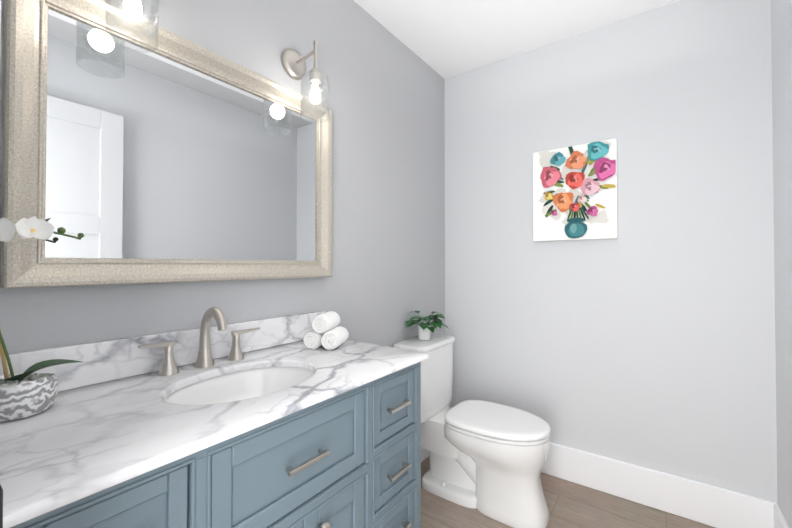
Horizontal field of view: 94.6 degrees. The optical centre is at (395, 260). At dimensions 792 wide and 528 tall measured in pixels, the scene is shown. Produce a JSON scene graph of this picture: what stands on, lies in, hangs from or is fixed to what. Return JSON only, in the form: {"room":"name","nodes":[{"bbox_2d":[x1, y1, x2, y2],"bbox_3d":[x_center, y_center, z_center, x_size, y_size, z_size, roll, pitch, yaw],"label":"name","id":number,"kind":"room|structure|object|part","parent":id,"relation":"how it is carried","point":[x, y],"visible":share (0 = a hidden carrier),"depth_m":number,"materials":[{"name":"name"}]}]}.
{"room":"bathroom","nodes":[
{"label":"bathroom","id":0,"kind":"room"},
{"bbox_2d":[0,0,444,353],"bbox_3d":[-0.357,-0.022,1.650,0.100,2.500,2.435,-1,-1,36],"label":"wall","id":1,"kind":"structure","parent":0,"point":[386,88],"depth_m":1.72,"materials":[{"name":"grey paint"}]},
{"bbox_2d":[105,0,158,52],"bbox_3d":[-0.692,-0.706,0.942,0.187,0.306,0.116,-1,-1,36],"label":"sconce","id":2,"kind":"object","parent":1,"relation":"attached to","point":[133,9],"visible":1,"depth_m":0.91,"materials":[{"name":"glass"}]},
{"bbox_3d":[-0.661,-0.644,0.919,0.038,0.073,0.038,-1,-1,36],"label":"bulb","id":3,"kind":"part","parent":2,"relation":"part of","materials":[{"name":"white glass"}]},
{"bbox_2d":[0,0,331,288],"bbox_3d":[-0.581,-0.302,1.211,0.047,0.738,0.985,-1,-1,36],"label":"mirror","id":4,"kind":"object","parent":1,"relation":"attached to","point":[174,158],"visible":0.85,"depth_m":1.04,"materials":[{"name":"champagne-silver metal"},{"name":"mirror glass"}]},
{"bbox_2d":[281,40,329,122],"bbox_3d":[-0.342,-0.700,1.429,0.187,0.306,0.116,-1,-1,36],"label":"sconce","id":5,"kind":"object","parent":1,"relation":"attached to","point":[293,64],"visible":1,"depth_m":1.43,"materials":[{"name":"glass"}]},
{"bbox_3d":[-0.310,-0.633,1.406,0.110,0.172,0.110,-1,-1,36],"label":"lamp shade","id":6,"kind":"part","parent":5,"relation":"part of","materials":[{"name":"clear glass"}]},
{"bbox_3d":[-0.310,-0.638,1.406,0.038,0.073,0.038,-1,-1,36],"label":"bulb","id":7,"kind":"part","parent":5,"relation":"part of","materials":[{"name":"white glass"}]},
{"bbox_2d":[421,448,428,461],"bbox_3d":[0.015,1.141,2.052,0.016,0.185,1.092,-1,-1,36],"label":"baseboard","id":8,"kind":"structure","parent":1,"relation":"attached to","point":[424,454],"depth_m":2.26,"materials":[{"name":"white wood"}]},
{"bbox_2d":[354,0,678,78],"bbox_3d":[0.203,-1.317,1.263,1.480,0.080,2.435,-1,-1,36],"label":"ceiling","id":9,"kind":"structure","parent":0,"point":[444,39],"depth_m":1.96,"materials":[{"name":"white paint"}]},
{"bbox_2d":[421,457,714,527],"bbox_3d":[0.196,1.259,0.940,1.808,0.080,2.915,-1,-1,36],"label":"floor","id":10,"kind":"structure","parent":0,"point":[572,505],"depth_m":1.78,"materials":[{"name":"brown wood"}]},
{"bbox_2d":[0,307,428,527],"bbox_3d":[-0.414,0.679,0.996,0.553,1.082,1.074,-1,-1,36],"label":"bathroom vanity","id":11,"kind":"object","parent":10,"relation":"on","point":[275,422],"visible":1,"depth_m":0.85,"materials":[{"name":"blue"}]},
{"bbox_2d":[0,216,83,421],"bbox_3d":[-0.769,0.111,0.767,0.132,0.409,0.179,-1,-1,36],"label":"orchid","id":12,"kind":"object","parent":11,"relation":"on","point":[28,392],"visible":1,"depth_m":0.74,"materials":[{"name":"ceramic"}]},
{"bbox_2d":[0,311,324,391],"bbox_3d":[-0.631,0.268,1.157,0.020,0.106,1.074,-1,-1,36],"label":"backsplash","id":13,"kind":"structure","parent":11,"relation":"on","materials":[{"name":"stone"}]},
{"bbox_2d":[138,307,259,375],"bbox_3d":[-0.549,0.230,1.092,0.142,0.182,0.359,-1,-1,36],"label":"faucet","id":14,"kind":"object","parent":11,"relation":"on","point":[204,365],"depth_m":1.10,"materials":[{"name":"silver metal"}]},
{"bbox_2d":[164,367,313,404],"bbox_3d":[-0.403,0.412,0.991,0.318,0.144,0.424,-1,-1,36],"label":"sink","id":15,"kind":"object","parent":11,"relation":"in","point":[235,383],"depth_m":1.11,"materials":[{"name":"white ceramic"}]},
{"bbox_2d":[303,311,348,349],"bbox_3d":[-0.261,0.261,1.375,0.136,0.126,0.141,0,-1,9],"label":"towels","id":16,"kind":"object","parent":11,"relation":"on","point":[326,333],"visible":1,"depth_m":1.31,"materials":[{"name":"white fabric"}]},
{"bbox_2d":[393,333,550,527],"bbox_3d":[0.399,0.842,1.926,0.775,0.779,0.424,-1,-1,36],"label":"toilet","id":17,"kind":"object","parent":10,"relation":"on","point":[488,458],"visible":0.85,"depth_m":1.80,"materials":[{"name":"white ceramic"}]},
{"bbox_3d":[0.171,0.470,2.099,0.208,0.030,0.418,-1,-1,36],"label":"lid","id":18,"kind":"part","parent":17,"relation":"part of","materials":[{"name":"white ceramic"}]},
{"bbox_2d":[405,311,447,339],"bbox_3d":[0.164,0.375,2.110,0.314,0.156,0.290,-1,-1,36],"label":"potted plant","id":19,"kind":"object","parent":17,"relation":"on","point":[425,329],"visible":0.98,"depth_m":2.07,"materials":[{"name":"green plant"}]},
{"bbox_3d":[0.169,0.674,2.097,0.194,0.376,0.400,-1,-1,36],"label":"tank","id":20,"kind":"part","parent":17,"relation":"part of","materials":[{"name":"white ceramic"}]},
{"bbox_3d":[0.513,0.825,1.847,0.494,0.016,0.372,-1,-1,36],"label":"seat","id":21,"kind":"part","parent":17,"relation":"part of","materials":[{"name":"white plastic"}]},
{"bbox_2d":[445,0,777,502],"bbox_3d":[1.019,-0.016,2.098,1.608,2.500,0.100,-1,-1,36],"label":"wall","id":22,"kind":"structure","parent":0,"point":[646,339],"depth_m":1.88,"materials":[{"name":"white paint"}]},
{"bbox_2d":[533,138,617,241],"bbox_3d":[0.982,-0.374,2.032,0.424,0.522,0.052,-1,-1,36],"label":"painting","id":23,"kind":"object","parent":22,"relation":"attached to","point":[575,193],"visible":1,"depth_m":2.00,"materials":[{"name":"multicoloured paper"}]},
{"bbox_2d":[541,442,777,527],"bbox_3d":[0.985,1.140,2.036,1.608,0.185,0.016,-1,-1,36],"label":"baseboard","id":24,"kind":"structure","parent":22,"relation":"attached to","point":[708,504],"depth_m":1.80,"materials":[{"name":"white wood"}]},
{"bbox_2d":[771,0,791,527],"bbox_3d":[1.029,-0.035,0.651,0.100,2.500,2.435,-1,-1,36],"label":"wall","id":25,"kind":"structure","parent":0,"point":[781,28],"depth_m":1.47,"materials":[{"name":"white paint"}]},
{"bbox_2d":[773,504,788,527],"bbox_3d":[0.983,1.123,0.672,0.016,0.185,2.199,-1,-1,36],"label":"baseboard","id":26,"kind":"structure","parent":25,"relation":"attached to","point":[780,521],"depth_m":1.51,"materials":[{"name":"white wood"}]},
{"bbox_3d":[-0.675,-0.037,0.452,0.785,2.500,0.120,-1,-1,36],"label":"wall","id":27,"kind":"structure","parent":0,"visible":0},
{"bbox_2d":[0,0,0,39],"bbox_3d":[-0.380,0.100,0.243,0.075,2.220,0.147,-1,-1,36],"label":"door frame","id":28,"kind":"structure","parent":27,"relation":"attached to","point":[0,19],"depth_m":0.28,"materials":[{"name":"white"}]},
{"bbox_2d":[0,484,2,527],"bbox_3d":[-0.329,0.225,0.250,0.022,0.110,0.081,-1,-1,36],"label":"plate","id":29,"kind":"object","parent":27,"relation":"attached to","point":[1,507],"visible":1,"depth_m":0.28,"materials":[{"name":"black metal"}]}
]}

